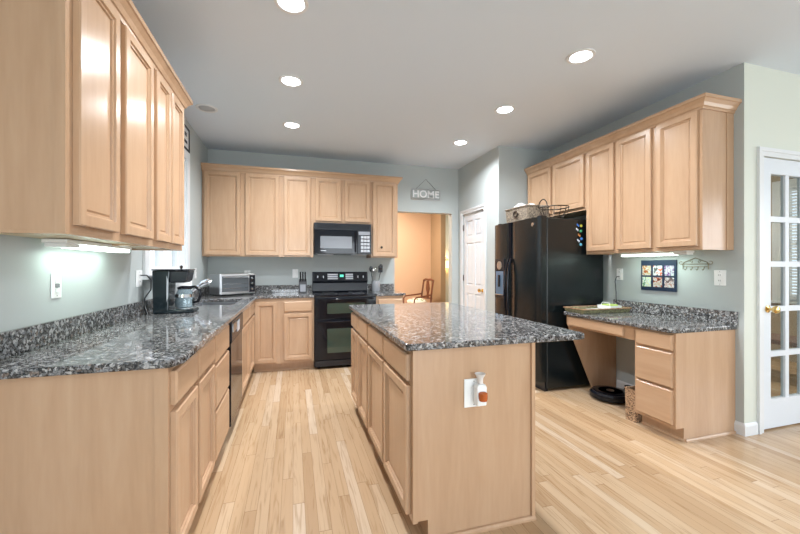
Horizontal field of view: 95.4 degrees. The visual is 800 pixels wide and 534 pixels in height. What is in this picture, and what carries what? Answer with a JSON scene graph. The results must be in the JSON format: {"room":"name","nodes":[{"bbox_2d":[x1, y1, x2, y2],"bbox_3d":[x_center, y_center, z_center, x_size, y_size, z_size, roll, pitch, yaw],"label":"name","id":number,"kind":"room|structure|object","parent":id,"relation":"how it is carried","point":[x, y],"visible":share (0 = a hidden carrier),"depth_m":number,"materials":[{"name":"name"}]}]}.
{"room":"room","nodes":[
{"label":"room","id":0,"kind":"room"},
{"bbox_2d":[0,117,207,331],"bbox_3d":[-1.374,-0.135,0.668,0.130,2.800,8.657,0,0,-16],"label":"wall","id":1,"kind":"structure","parent":0,"point":[92,281],"depth_m":1.85,"materials":[{"name":"grey paint"}]},
{"bbox_2d":[51,273,61,298],"bbox_3d":[-1.604,0.087,1.702,0.010,0.118,0.075,0,0,-16],"label":"wall switch","id":2,"kind":"object","parent":1,"relation":"attached to","point":[56,278],"visible":1,"depth_m":1.69,"materials":[{"name":"white plastic"}]},
{"bbox_2d":[0,0,153,245],"bbox_3d":[-1.406,-0.630,1.599,0.331,1.030,0.789,0,0,-16],"label":"upper cabinet","id":3,"kind":"object","parent":1,"relation":"attached to","point":[77,86],"visible":0.97,"depth_m":1.30,"materials":[{"name":"brown wood"}]},
{"bbox_2d":[41,238,131,252],"bbox_3d":[-1.565,-0.103,1.864,0.090,0.036,0.660,0,0,-16],"label":"light","id":4,"kind":"object","parent":3,"relation":"attached to","point":[59,243],"visible":1,"depth_m":1.70,"materials":[{"name":"white plastic"}]},
{"bbox_2d":[64,245,129,252],"bbox_3d":[-1.580,-0.094,1.917,0.076,0.018,0.530,0,0,-16],"label":"diffuser","id":5,"kind":"object","parent":4,"relation":"attached to","point":[103,248],"depth_m":1.89,"materials":[{"name":"white plastic"}]},
{"bbox_2d":[136,270,141,286],"bbox_3d":[-1.874,0.083,2.618,0.010,0.118,0.110,0,0,-16],"label":"wall outlet","id":6,"kind":"object","parent":1,"relation":"attached to","point":[138,272],"visible":1,"depth_m":2.60,"materials":[{"name":"white plastic"}]},
{"bbox_2d":[109,0,192,108],"bbox_3d":[-1.475,-1.162,1.891,0.362,0.090,1.494,0,0,-16],"label":"crown molding","id":7,"kind":"structure","parent":1,"relation":"attached to","point":[129,14],"depth_m":1.92,"materials":[{"name":"brown wood"}]},
{"bbox_2d":[128,70,183,250],"bbox_3d":[-1.601,-0.630,2.263,0.331,1.030,0.594,0,0,-16],"label":"upper cabinet","id":8,"kind":"object","parent":1,"relation":"attached to","point":[168,111],"visible":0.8,"depth_m":2.25,"materials":[{"name":"brown wood"}]},
{"bbox_2d":[142,148,193,279],"bbox_3d":[-2.105,-0.550,3.259,0.170,1.290,1.260,0,0,-16],"label":"window","id":9,"kind":"structure","parent":1,"relation":"in","point":[179,258],"depth_m":3.75,"materials":[{"name":"white"}]},
{"bbox_2d":[184,123,189,152],"bbox_3d":[-2.154,-1.320,3.588,0.020,0.240,0.520,0,0,-16],"label":"framed picture","id":10,"kind":"object","parent":1,"relation":"attached to","point":[186,130],"visible":0.43,"depth_m":3.75,"materials":[{"name":"black"}]},
{"bbox_2d":[208,149,457,303],"bbox_3d":[-0.389,-0.135,5.407,4.435,2.800,0.120,0,0,-16],"label":"wall","id":11,"kind":"structure","parent":0,"point":[267,270],"depth_m":5.24,"materials":[{"name":"grey paint"}]},
{"bbox_2d":[202,170,281,257],"bbox_3d":[-2.005,-0.660,4.688,0.917,1.060,0.343,0,0,-16],"label":"upper cabinet","id":12,"kind":"object","parent":11,"relation":"attached to","point":[242,213],"visible":0.99,"depth_m":4.54,"materials":[{"name":"brown wood"}]},
{"bbox_2d":[292,269,297,277],"bbox_3d":[-1.447,0.090,5.027,0.075,0.118,0.010,0,0,-16],"label":"wall outlet","id":13,"kind":"object","parent":11,"relation":"attached to","point":[294,271],"visible":1,"depth_m":5.02,"materials":[{"name":"white plastic"}]},
{"bbox_2d":[282,176,312,257],"bbox_3d":[-1.373,-0.660,4.874,0.398,1.060,0.343,0,0,-16],"label":"upper cabinet","id":14,"kind":"object","parent":11,"relation":"attached to","point":[297,192],"visible":0.98,"depth_m":4.72,"materials":[{"name":"brown wood"}]},
{"bbox_2d":[201,162,402,183],"bbox_3d":[-1.229,-1.210,4.900,2.531,0.090,0.374,0,0,-16],"label":"crown molding","id":15,"kind":"structure","parent":11,"relation":"attached to","point":[241,169],"depth_m":4.70,"materials":[{"name":"brown wood"}]},
{"bbox_2d":[313,178,370,223],"bbox_3d":[-0.812,-0.885,5.039,0.770,0.610,0.343,0,0,-16],"label":"upper cabinet","id":16,"kind":"object","parent":11,"relation":"attached to","point":[334,200],"visible":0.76,"depth_m":4.88,"materials":[{"name":"brown wood"}]},
{"bbox_2d":[313,222,370,255],"bbox_3d":[-0.800,-0.368,4.997,0.753,0.420,0.426,0,0,-16],"label":"microwave","id":17,"kind":"object","parent":16,"relation":"attached to","point":[328,238],"visible":1,"depth_m":4.82,"materials":[{"name":"black"}]},
{"bbox_2d":[367,284,393,290],"bbox_3d":[-0.288,0.296,5.363,0.406,0.098,0.020,0,0,-16],"label":"backsplash","id":18,"kind":"structure","parent":11,"relation":"attached to","point":[369,286],"depth_m":5.37,"materials":[{"name":"stone"}]},
{"bbox_2d":[366,182,397,257],"bbox_3d":[-0.254,-0.660,5.188,0.383,1.060,0.373,0,0,-16],"label":"upper cabinet","id":19,"kind":"object","parent":11,"relation":"attached to","point":[384,196],"visible":1,"depth_m":5.05,"materials":[{"name":"brown wood"}]},
{"bbox_2d":[411,179,440,200],"bbox_3d":[0.396,-1.184,5.565,0.480,0.320,0.012,0,0,-16],"label":"home sign","id":20,"kind":"object","parent":11,"relation":"attached to","point":[420,190],"visible":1,"depth_m":5.56,"materials":[{"name":"silver metal"}]},
{"bbox_2d":[395,213,430,302],"bbox_3d":[-0.560,-0.135,7.913,2.590,2.800,0.100,0,0,-16],"label":"wall","id":21,"kind":"structure","parent":0,"point":[413,262],"depth_m":8.12,"materials":[{"name":"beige paint"}]},
{"bbox_2d":[431,214,445,301],"bbox_3d":[0.817,-0.135,8.016,0.110,2.800,0.680,0,0,-16],"label":"wall","id":22,"kind":"structure","parent":0,"point":[438,221],"depth_m":7.79,"materials":[{"name":"beige paint"}]},
{"bbox_2d":[446,215,448,301],"bbox_3d":[1.445,-0.135,9.441,2.900,2.800,0.100,0,0,-16],"label":"window","id":23,"kind":"structure","parent":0,"point":[447,216],"depth_m":9.32,"materials":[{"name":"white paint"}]},
{"bbox_2d":[132,0,799,168],"bbox_3d":[1.843,-1.585,3.304,8.000,0.100,12.300,0,0,-16],"label":"ceiling","id":24,"kind":"structure","parent":0,"point":[399,82],"depth_m":2.77,"materials":[{"name":"white paint"}]},
{"bbox_2d":[195,104,217,112],"bbox_3d":[-1.868,-1.529,3.516,0.196,0.012,0.196,0,0,-16],"label":"recessed light","id":25,"kind":"object","parent":24,"relation":"in","point":[207,108],"visible":1,"depth_m":3.50,"materials":[{"name":"white"}]},
{"bbox_2d":[279,75,302,86],"bbox_3d":[-0.897,-1.531,2.999,0.196,0.008,0.196,0,0,-16],"label":"recessed light","id":26,"kind":"object","parent":24,"relation":"in","point":[287,80],"visible":1,"depth_m":2.99,"materials":[{"name":"white"}]},
{"bbox_2d":[274,0,308,14],"bbox_3d":[-0.630,-1.531,2.108,0.196,0.008,0.196,0,0,-16],"label":"recessed light","id":27,"kind":"object","parent":24,"relation":"in","point":[295,7],"visible":1,"depth_m":2.13,"materials":[{"name":"white"}]},
{"bbox_2d":[283,121,300,128],"bbox_3d":[-1.166,-1.531,3.931,0.196,0.008,0.196,0,0,-16],"label":"recessed light","id":28,"kind":"object","parent":24,"relation":"in","point":[289,124],"visible":1,"depth_m":3.93,"materials":[{"name":"white"}]},
{"bbox_2d":[453,140,467,144],"bbox_3d":[0.746,-1.531,4.482,0.196,0.008,0.196,0,0,-16],"label":"recessed light","id":29,"kind":"object","parent":24,"relation":"in","point":[457,142],"visible":1,"depth_m":4.47,"materials":[{"name":"white"}]},
{"bbox_2d":[495,105,514,113],"bbox_3d":[1.022,-1.531,3.542,0.196,0.008,0.196,0,0,-16],"label":"recessed light","id":30,"kind":"object","parent":24,"relation":"in","point":[505,109],"visible":1,"depth_m":3.53,"materials":[{"name":"white"}]},
{"bbox_2d":[566,48,595,63],"bbox_3d":[1.316,-1.531,2.649,0.196,0.008,0.196,0,0,-16],"label":"recessed light","id":31,"kind":"object","parent":24,"relation":"in","point":[583,55],"visible":1,"depth_m":2.64,"materials":[{"name":"white"}]},
{"bbox_2d":[458,146,505,312],"bbox_3d":[1.132,-0.135,5.180,0.100,2.800,1.174,0,0,-16],"label":"wall","id":32,"kind":"structure","parent":0,"point":[482,180],"depth_m":4.84,"materials":[{"name":"grey paint"}]},
{"bbox_2d":[463,210,482,309],"bbox_3d":[1.050,0.232,5.264,0.103,2.046,0.641,0,0,-16],"label":"door","id":33,"kind":"structure","parent":32,"relation":"in","point":[473,222],"depth_m":5.27,"materials":[{"name":"white wood"}]},
{"bbox_2d":[460,203,485,310],"bbox_3d":[1.045,0.204,5.258,0.019,2.122,0.764,0,0,-16],"label":"trim","id":34,"kind":"structure","parent":32,"relation":"attached to","point":[482,206],"depth_m":5.11,"materials":[{"name":"white wood"}]},
{"bbox_2d":[188,358,799,533],"bbox_3d":[1.843,1.315,3.304,8.000,0.100,12.300,0,0,-16],"label":"floor","id":35,"kind":"structure","parent":0,"point":[297,455],"depth_m":2.26,"materials":[{"name":"brown wood"}]},
{"bbox_2d":[0,352,197,533],"bbox_3d":[-1.210,0.822,1.474,0.631,0.887,0.369,0,0,-16],"label":"base cabinet","id":36,"kind":"object","parent":35,"relation":"on","point":[107,452],"visible":0.89,"depth_m":1.32,"materials":[{"name":"brown wood"}]},
{"bbox_2d":[0,285,313,379],"bbox_3d":[-1.346,0.312,3.136,1.314,0.130,3.696,0,0,-16],"label":"countertop","id":37,"kind":"structure","parent":36,"relation":"on","point":[122,337],"depth_m":1.69,"materials":[{"name":"stone"}]},
{"bbox_2d":[151,269,201,313],"bbox_3d":[-1.679,0.180,2.768,0.318,0.328,0.175,0,0,-16],"label":"coffee maker","id":38,"kind":"object","parent":37,"relation":"on","point":[164,281],"visible":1,"depth_m":2.68,"materials":[{"name":"black plastic"}]},
{"bbox_2d":[141,275,151,314],"bbox_3d":[-1.836,0.199,2.637,0.057,0.286,0.049,0,0,7],"label":"power cord","id":39,"kind":"object","parent":38,"relation":"hanging from","point":[141,275],"visible":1,"depth_m":2.63,"materials":[{"name":"black plastic"}]},
{"bbox_2d":[170,270,193,282],"bbox_3d":[-1.658,0.072,2.775,0.123,0.089,0.170,0,0,-16],"label":"basket","id":40,"kind":"object","parent":38,"relation":"on","point":[176,276],"depth_m":2.70,"materials":[{"name":"black plastic"}]},
{"bbox_2d":[175,265,191,306],"bbox_3d":[-1.826,0.165,3.038,0.170,0.360,0.170,0,0,-16],"label":"paper towel holder","id":41,"kind":"object","parent":37,"relation":"on","point":[179,302],"visible":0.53,"depth_m":2.99,"materials":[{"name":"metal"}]},
{"bbox_2d":[192,279,211,292],"bbox_3d":[-1.955,0.229,3.504,0.256,0.232,0.094,0,0,-16],"label":"faucet","id":42,"kind":"object","parent":37,"relation":"on","point":[206,281],"visible":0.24,"depth_m":3.52,"materials":[{"name":"silver metal"}]},
{"bbox_2d":[194,301,237,305],"bbox_3d":[-1.820,0.473,3.603,0.408,0.192,0.708,0,0,-16],"label":"sink","id":43,"kind":"object","parent":37,"relation":"in","point":[202,303],"visible":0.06,"depth_m":3.92,"materials":[{"name":"silver metal"}]},
{"bbox_2d":[209,273,254,295],"bbox_3d":[-2.058,0.213,4.494,0.337,0.262,0.440,0,0,40],"label":"toaster oven","id":44,"kind":"object","parent":37,"relation":"on","point":[232,283],"visible":0.98,"depth_m":4.37,"materials":[{"name":"silver metal"}]},
{"bbox_2d":[299,279,306,292],"bbox_3d":[-1.297,0.252,4.855,0.100,0.184,0.133,0,0,-16],"label":"knife block","id":45,"kind":"object","parent":37,"relation":"on","point":[302,284],"visible":0.95,"depth_m":4.79,"materials":[{"name":"grey"}]},
{"bbox_2d":[193,337,214,502],"bbox_3d":[-1.317,0.822,1.838,0.631,0.887,0.389,0,0,-16],"label":"base cabinet","id":46,"kind":"object","parent":35,"relation":"on","point":[205,382],"visible":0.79,"depth_m":1.92,"materials":[{"name":"brown wood"}]},
{"bbox_2d":[211,324,228,460],"bbox_3d":[-1.443,0.822,2.265,0.631,0.887,0.499,0,0,-16],"label":"base cabinet","id":47,"kind":"object","parent":35,"relation":"on","point":[221,361],"visible":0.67,"depth_m":2.28,"materials":[{"name":"brown wood"}]},
{"bbox_2d":[227,312,242,426],"bbox_3d":[-1.584,0.828,2.817,0.620,0.875,0.604,0,0,-16],"label":"dishwasher","id":48,"kind":"object","parent":35,"relation":"on","point":[236,325],"visible":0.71,"depth_m":2.79,"materials":[{"name":"black"}]},
{"bbox_2d":[234,301,253,394],"bbox_3d":[-1.854,0.822,3.661,0.631,0.887,1.129,0,0,-16],"label":"base cabinet","id":49,"kind":"object","parent":35,"relation":"on","point":[248,317],"visible":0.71,"depth_m":3.70,"materials":[{"name":"brown wood"}]},
{"bbox_2d":[253,298,279,371],"bbox_3d":[-1.676,0.822,4.629,0.303,0.887,0.643,0,0,-16],"label":"base cabinet","id":50,"kind":"object","parent":35,"relation":"on","point":[266,313],"visible":0.95,"depth_m":4.34,"materials":[{"name":"brown wood"}]},
{"bbox_2d":[280,298,313,369],"bbox_3d":[-1.339,0.822,4.728,0.398,0.887,0.643,0,0,-16],"label":"base cabinet","id":51,"kind":"object","parent":35,"relation":"on","point":[296,314],"visible":0.98,"depth_m":4.43,"materials":[{"name":"brown wood"}]},
{"bbox_2d":[312,272,375,368],"bbox_3d":[-0.758,0.666,4.853,0.773,1.197,0.711,0,0,-16],"label":"range","id":52,"kind":"object","parent":35,"relation":"on","point":[333,292],"visible":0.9,"depth_m":4.55,"materials":[{"name":"black metal"}]},
{"bbox_2d":[312,291,375,296],"bbox_3d":[-0.760,0.358,4.858,0.773,0.022,0.610,0,0,-16],"label":"cooktop","id":53,"kind":"object","parent":52,"relation":"in","point":[316,293],"depth_m":4.69,"materials":[{"name":"black"}]},
{"bbox_2d":[351,312,369,427],"bbox_3d":[-0.017,0.822,3.007,0.671,0.887,0.759,0,0,-16],"label":"base cabinet","id":54,"kind":"object","parent":35,"relation":"on","point":[359,332],"visible":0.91,"depth_m":2.85,"materials":[{"name":"brown wood"}]},
{"bbox_2d":[376,296,402,303],"bbox_3d":[-0.219,0.822,5.057,0.365,0.887,0.643,0,0,-16],"label":"base cabinet","id":55,"kind":"object","parent":35,"relation":"on","point":[379,299],"visible":0.06,"depth_m":4.75,"materials":[{"name":"brown wood"}]},
{"bbox_2d":[367,284,405,295],"bbox_3d":[-0.199,0.312,5.062,0.406,0.130,0.647,0,0,-16],"label":"countertop","id":56,"kind":"structure","parent":55,"relation":"on","point":[385,289],"depth_m":5.12,"materials":[{"name":"stone"}]},
{"bbox_2d":[372,280,379,290],"bbox_3d":[-0.344,0.270,5.194,0.124,0.150,0.124,0,0,-16],"label":"utensil crock","id":57,"kind":"object","parent":56,"relation":"on","point":[375,284],"visible":0.93,"depth_m":5.14,"materials":[{"name":"grey"}]},
{"bbox_2d":[403,278,433,302],"bbox_3d":[0.383,0.749,7.468,0.528,1.035,0.512,0,0,-26],"label":"armchair","id":58,"kind":"object","parent":35,"relation":"on","point":[419,299],"visible":0.52,"depth_m":7.40,"materials":[{"name":"brown wood"}]},
{"bbox_2d":[406,298,426,302],"bbox_3d":[0.334,0.720,7.443,0.418,0.185,0.440,0,0,-26],"label":"cushion","id":59,"kind":"object","parent":58,"relation":"on","point":[412,300],"depth_m":7.30,"materials":[{"name":"beige fabric"}]},
{"bbox_2d":[368,324,535,533],"bbox_3d":[0.226,0.822,2.184,0.671,0.887,0.957,0,0,-16],"label":"base cabinet","id":60,"kind":"object","parent":35,"relation":"on","point":[451,467],"visible":0.95,"depth_m":1.76,"materials":[{"name":"brown wood"}]},
{"bbox_2d":[349,302,583,350],"bbox_3d":[0.253,0.361,2.604,0.985,0.032,1.767,0,0,-16],"label":"countertop","id":61,"kind":"structure","parent":60,"relation":"on","point":[434,325],"depth_m":2.11,"materials":[{"name":"stone"}]},
{"bbox_2d":[464,378,477,407],"bbox_3d":[0.353,0.600,1.736,0.100,0.135,0.010,0,0,-16],"label":"wall outlet","id":62,"kind":"object","parent":60,"relation":"attached to","point":[468,383],"visible":0.69,"depth_m":1.73,"materials":[{"name":"white plastic"}]},
{"bbox_2d":[473,372,487,405],"bbox_3d":[0.380,0.574,1.699,0.052,0.148,0.073,0,0,-16],"label":"air freshener","id":63,"kind":"object","parent":60,"relation":"attached to","point":[480,389],"visible":1,"depth_m":1.69,"materials":[{"name":"white plastic"}]},
{"bbox_2d":[475,372,485,383],"bbox_3d":[0.377,0.524,1.710,0.052,0.048,0.051,0,0,-16],"label":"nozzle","id":64,"kind":"object","parent":63,"relation":"attached to","point":[480,375],"depth_m":1.70,"materials":[{"name":"white plastic"}]},
{"bbox_2d":[478,391,487,401],"bbox_3d":[0.385,0.599,1.684,0.042,0.041,0.041,0,0,-16],"label":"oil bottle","id":65,"kind":"object","parent":63,"relation":"on","point":[482,395],"depth_m":1.67,"materials":[{"name":"orange"}]},
{"bbox_2d":[495,215,602,391],"bbox_3d":[1.635,0.370,4.184,0.863,1.790,0.879,0,0,-16],"label":"refrigerator","id":66,"kind":"object","parent":35,"relation":"on","point":[542,268],"visible":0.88,"depth_m":3.77,"materials":[{"name":"black metal"}]},
{"bbox_2d":[505,203,549,222],"bbox_3d":[1.453,-0.630,4.180,0.304,0.226,0.426,0,0,-16],"label":"wicker basket","id":67,"kind":"object","parent":66,"relation":"on","point":[521,211],"visible":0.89,"depth_m":4.02,"materials":[{"name":"beige wicker"}]},
{"bbox_2d":[538,199,569,217],"bbox_3d":[1.624,-0.615,3.836,0.302,0.204,0.302,0,0,-16],"label":"wire basket","id":68,"kind":"object","parent":66,"relation":"on","point":[547,206],"visible":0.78,"depth_m":3.79,"materials":[{"name":"grey metal"}]},
{"bbox_2d":[567,315,615,387],"bbox_3d":[1.968,0.872,3.731,0.607,0.787,0.020,0,0,-16],"label":"panel","id":69,"kind":"object","parent":35,"relation":"on","point":[596,351],"visible":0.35,"depth_m":3.74,"materials":[{"name":"brown wood"}]},
{"bbox_2d":[590,385,624,402],"bbox_3d":[2.017,1.222,3.495,0.344,0.085,0.351,0,0,-36],"label":"robot vacuum","id":70,"kind":"object","parent":35,"relation":"on","point":[611,394],"visible":0.89,"depth_m":3.43,"materials":[{"name":"black plastic"}]},
{"bbox_2d":[624,386,641,422],"bbox_3d":[2.028,1.132,3.030,0.292,0.265,0.104,0,0,-16],"label":"basket","id":71,"kind":"object","parent":35,"relation":"on","point":[631,415],"visible":0.36,"depth_m":2.98,"materials":[{"name":"brown wicker"}]},
{"bbox_2d":[635,327,735,442],"bbox_3d":[2.217,0.872,2.843,0.633,0.787,0.342,0,0,-16],"label":"base cabinet","id":72,"kind":"object","parent":35,"relation":"on","point":[685,382],"visible":1,"depth_m":2.70,"materials":[{"name":"brown wood"}]},
{"bbox_2d":[564,299,737,333],"bbox_3d":[2.104,0.408,3.205,0.647,0.137,1.109,0,0,-16],"label":"countertop","id":73,"kind":"structure","parent":72,"relation":"on","point":[651,316],"depth_m":3.03,"materials":[{"name":"stone"}]},
{"bbox_2d":[563,305,631,313],"bbox_3d":[1.959,0.421,3.617,0.579,0.047,0.270,0,0,-16],"label":"woven tray","id":74,"kind":"object","parent":73,"relation":"on","point":[575,309],"visible":0.85,"depth_m":3.53,"materials":[{"name":"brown wicker"}]},
{"bbox_2d":[597,302,621,308],"bbox_3d":[2.107,0.385,3.663,0.138,0.068,0.168,0,0,-16],"label":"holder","id":75,"kind":"object","parent":74,"relation":"on","point":[601,305],"visible":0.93,"depth_m":3.63,"materials":[{"name":"white plastic"}]},
{"bbox_2d":[568,315,634,339],"bbox_3d":[2.012,0.534,3.347,0.525,0.112,0.738,0,0,-16],"label":"drawer","id":76,"kind":"object","parent":73,"relation":"attached to","point":[623,331],"visible":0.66,"depth_m":3.20,"materials":[{"name":"brown wood"}]},
{"bbox_2d":[771,333,796,347],"bbox_3d":[4.309,1.030,4.133,0.500,0.470,1.000,0,0,-16],"label":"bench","id":77,"kind":"object","parent":35,"relation":"on","point":[775,338],"visible":0.08,"depth_m":3.99,"materials":[{"name":"brown wood"}]},
{"bbox_2d":[506,146,548,222],"bbox_3d":[1.700,-0.135,4.787,0.770,2.800,0.100,0,0,-16],"label":"wall","id":78,"kind":"structure","parent":0,"point":[517,159],"depth_m":4.68,"materials":[{"name":"grey paint"}]},
{"bbox_2d":[549,71,725,384],"bbox_3d":[2.316,-0.135,3.846,0.120,2.800,2.053,0,0,-16],"label":"wall","id":79,"kind":"structure","parent":0,"point":[695,288],"depth_m":3.36,"materials":[{"name":"grey paint"}]},
{"bbox_2d":[528,154,585,217],"bbox_3d":[1.940,-0.897,4.288,0.349,0.605,0.982,0,0,-16],"label":"upper cabinet","id":80,"kind":"object","parent":79,"relation":"attached to","point":[564,183],"visible":0.69,"depth_m":4.11,"materials":[{"name":"brown wood"}]},
{"bbox_2d":[524,92,741,175],"bbox_3d":[2.090,-1.220,3.721,0.380,0.090,2.155,0,0,-16],"label":"crown molding","id":81,"kind":"structure","parent":80,"relation":"attached to","point":[709,101],"depth_m":3.06,"materials":[{"name":"brown wood"}]},
{"bbox_2d":[617,269,622,279],"bbox_3d":[2.272,0.075,3.764,0.010,0.118,0.075,0,0,-16],"label":"wall outlet","id":82,"kind":"object","parent":79,"relation":"attached to","point":[619,271],"visible":1,"depth_m":3.75,"materials":[{"name":"white plastic"}]},
{"bbox_2d":[586,127,655,254],"bbox_3d":[2.184,-0.665,3.457,0.349,1.070,0.749,0,0,-16],"label":"upper cabinet","id":83,"kind":"object","parent":79,"relation":"attached to","point":[620,175],"visible":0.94,"depth_m":3.35,"materials":[{"name":"brown wood"}]},
{"bbox_2d":[620,250,694,256],"bbox_3d":[2.273,-0.117,3.259,0.090,0.036,0.630,0,0,-16],"label":"light","id":84,"kind":"object","parent":83,"relation":"attached to","point":[684,252],"visible":1,"depth_m":3.18,"materials":[{"name":"white plastic"}]},
{"bbox_2d":[621,253,672,256],"bbox_3d":[2.257,-0.108,3.311,0.076,0.018,0.500,0,0,-16],"label":"diffuser","id":85,"kind":"object","parent":84,"relation":"attached to","point":[622,254],"depth_m":3.31,"materials":[{"name":"white plastic"}]},
{"bbox_2d":[616,379,634,388],"bbox_3d":[2.363,1.219,3.444,0.014,0.092,0.725,0,0,-16],"label":"baseboard","id":86,"kind":"structure","parent":79,"relation":"attached to","point":[620,384],"depth_m":3.73,"materials":[{"name":"white wood"}]},
{"bbox_2d":[641,260,676,291],"bbox_3d":[2.386,0.078,3.362,0.018,0.284,0.336,0,0,-16],"label":"display","id":87,"kind":"object","parent":79,"relation":"attached to","point":[656,275],"visible":1,"depth_m":3.34,"materials":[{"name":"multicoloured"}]},
{"bbox_2d":[642,277,650,286],"bbox_3d":[2.348,0.140,3.463,0.002,0.090,0.086,0,0,-16],"label":"print","id":88,"kind":"object","parent":87,"relation":"attached to","point":[646,281],"depth_m":3.46},
{"bbox_2d":[642,266,650,274],"bbox_3d":[2.348,0.033,3.463,0.002,0.090,0.086,0,0,-16],"label":"print","id":89,"kind":"object","parent":87,"relation":"on","point":[646,270],"depth_m":3.46},
{"bbox_2d":[653,277,661,286],"bbox_3d":[2.378,0.140,3.359,0.002,0.090,0.086,0,0,-16],"label":"print","id":90,"kind":"object","parent":87,"relation":"attached to","point":[657,281],"depth_m":3.36},
{"bbox_2d":[653,266,661,275],"bbox_3d":[2.378,0.033,3.359,0.002,0.090,0.086,0,0,-16],"label":"print","id":91,"kind":"object","parent":87,"relation":"on","point":[657,270],"depth_m":3.36},
{"bbox_2d":[664,277,673,287],"bbox_3d":[2.409,0.140,3.256,0.002,0.090,0.086,0,0,-16],"label":"print","id":92,"kind":"object","parent":87,"relation":"attached to","point":[668,281],"depth_m":3.26},
{"bbox_2d":[664,266,673,275],"bbox_3d":[2.409,0.033,3.256,0.002,0.090,0.086,0,0,-16],"label":"print","id":93,"kind":"object","parent":87,"relation":"on","point":[668,270],"depth_m":3.26},
{"bbox_2d":[613,299,737,325],"bbox_3d":[2.405,0.392,3.294,0.020,0.105,1.109,0,0,-16],"label":"backsplash","id":94,"kind":"structure","parent":79,"relation":"attached to","point":[692,313],"depth_m":3.13,"materials":[{"name":"stone"}]},
{"bbox_2d":[656,109,733,251],"bbox_3d":[2.342,-0.665,2.920,0.349,1.070,0.369,0,0,-16],"label":"upper cabinet","id":95,"kind":"object","parent":79,"relation":"attached to","point":[695,149],"visible":0.94,"depth_m":2.78,"materials":[{"name":"brown wood"}]},
{"bbox_2d":[679,258,712,269],"bbox_3d":[2.468,-0.025,3.052,0.031,0.109,0.267,0,0,-16],"label":"hook rack","id":96,"kind":"object","parent":79,"relation":"attached to","point":[693,258],"visible":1,"depth_m":3.04,"materials":[{"name":"silver metal"}]},
{"bbox_2d":[714,270,725,285],"bbox_3d":[2.532,0.087,2.880,0.010,0.122,0.085,0,0,-16],"label":"wall outlet","id":97,"kind":"object","parent":79,"relation":"attached to","point":[719,275],"visible":1,"depth_m":2.88,"materials":[{"name":"white plastic"}]},
{"bbox_2d":[726,62,799,422],"bbox_3d":[4.125,-0.135,3.246,3.253,2.800,0.120,0,0,-16],"label":"wall","id":98,"kind":"structure","parent":0,"point":[768,114],"depth_m":2.76,"materials":[{"name":"white paint"}]},
{"bbox_2d":[734,420,757,436],"bbox_3d":[2.631,1.219,2.764,0.143,0.092,0.070,0,0,-16],"label":"baseboard","id":99,"kind":"structure","parent":98,"relation":"attached to","point":[744,429],"depth_m":2.74,"materials":[{"name":"white wood"}]},
{"bbox_2d":[757,146,799,433],"bbox_3d":[3.178,0.176,2.893,0.964,2.177,0.019,0,0,-16],"label":"trim","id":100,"kind":"structure","parent":98,"relation":"attached to","point":[761,151],"depth_m":2.76,"materials":[{"name":"white wood"}]},
{"bbox_2d":[764,157,799,428],"bbox_3d":[3.177,0.203,2.897,0.834,2.099,0.110,0,0,-16],"label":"door","id":101,"kind":"structure","parent":98,"relation":"in","point":[784,409],"depth_m":2.87,"materials":[{"name":"white wood"}]},
{"bbox_2d":[771,176,796,361],"bbox_3d":[5.166,-0.135,5.296,0.100,2.800,3.227,0,0,-16],"label":"wall","id":102,"kind":"structure","parent":0,"point":[775,318],"depth_m":5.00,"materials":[{"name":"beige paint"}]},
{"bbox_2d":[771,178,796,304],"bbox_3d":[5.278,-0.340,4.862,0.170,1.670,0.470,0,0,-16],"label":"window","id":103,"kind":"structure","parent":102,"relation":"in","point":[776,186],"depth_m":4.97,"materials":[{"name":"white"}]},
{"bbox_2d":[780,185,796,298],"bbox_3d":[5.220,-0.326,4.844,0.009,1.502,0.250,0,0,-16],"label":"blind","id":104,"kind":"object","parent":103,"relation":"attached to","point":[790,186],"depth_m":4.84,"materials":[{"name":"white plastic"}]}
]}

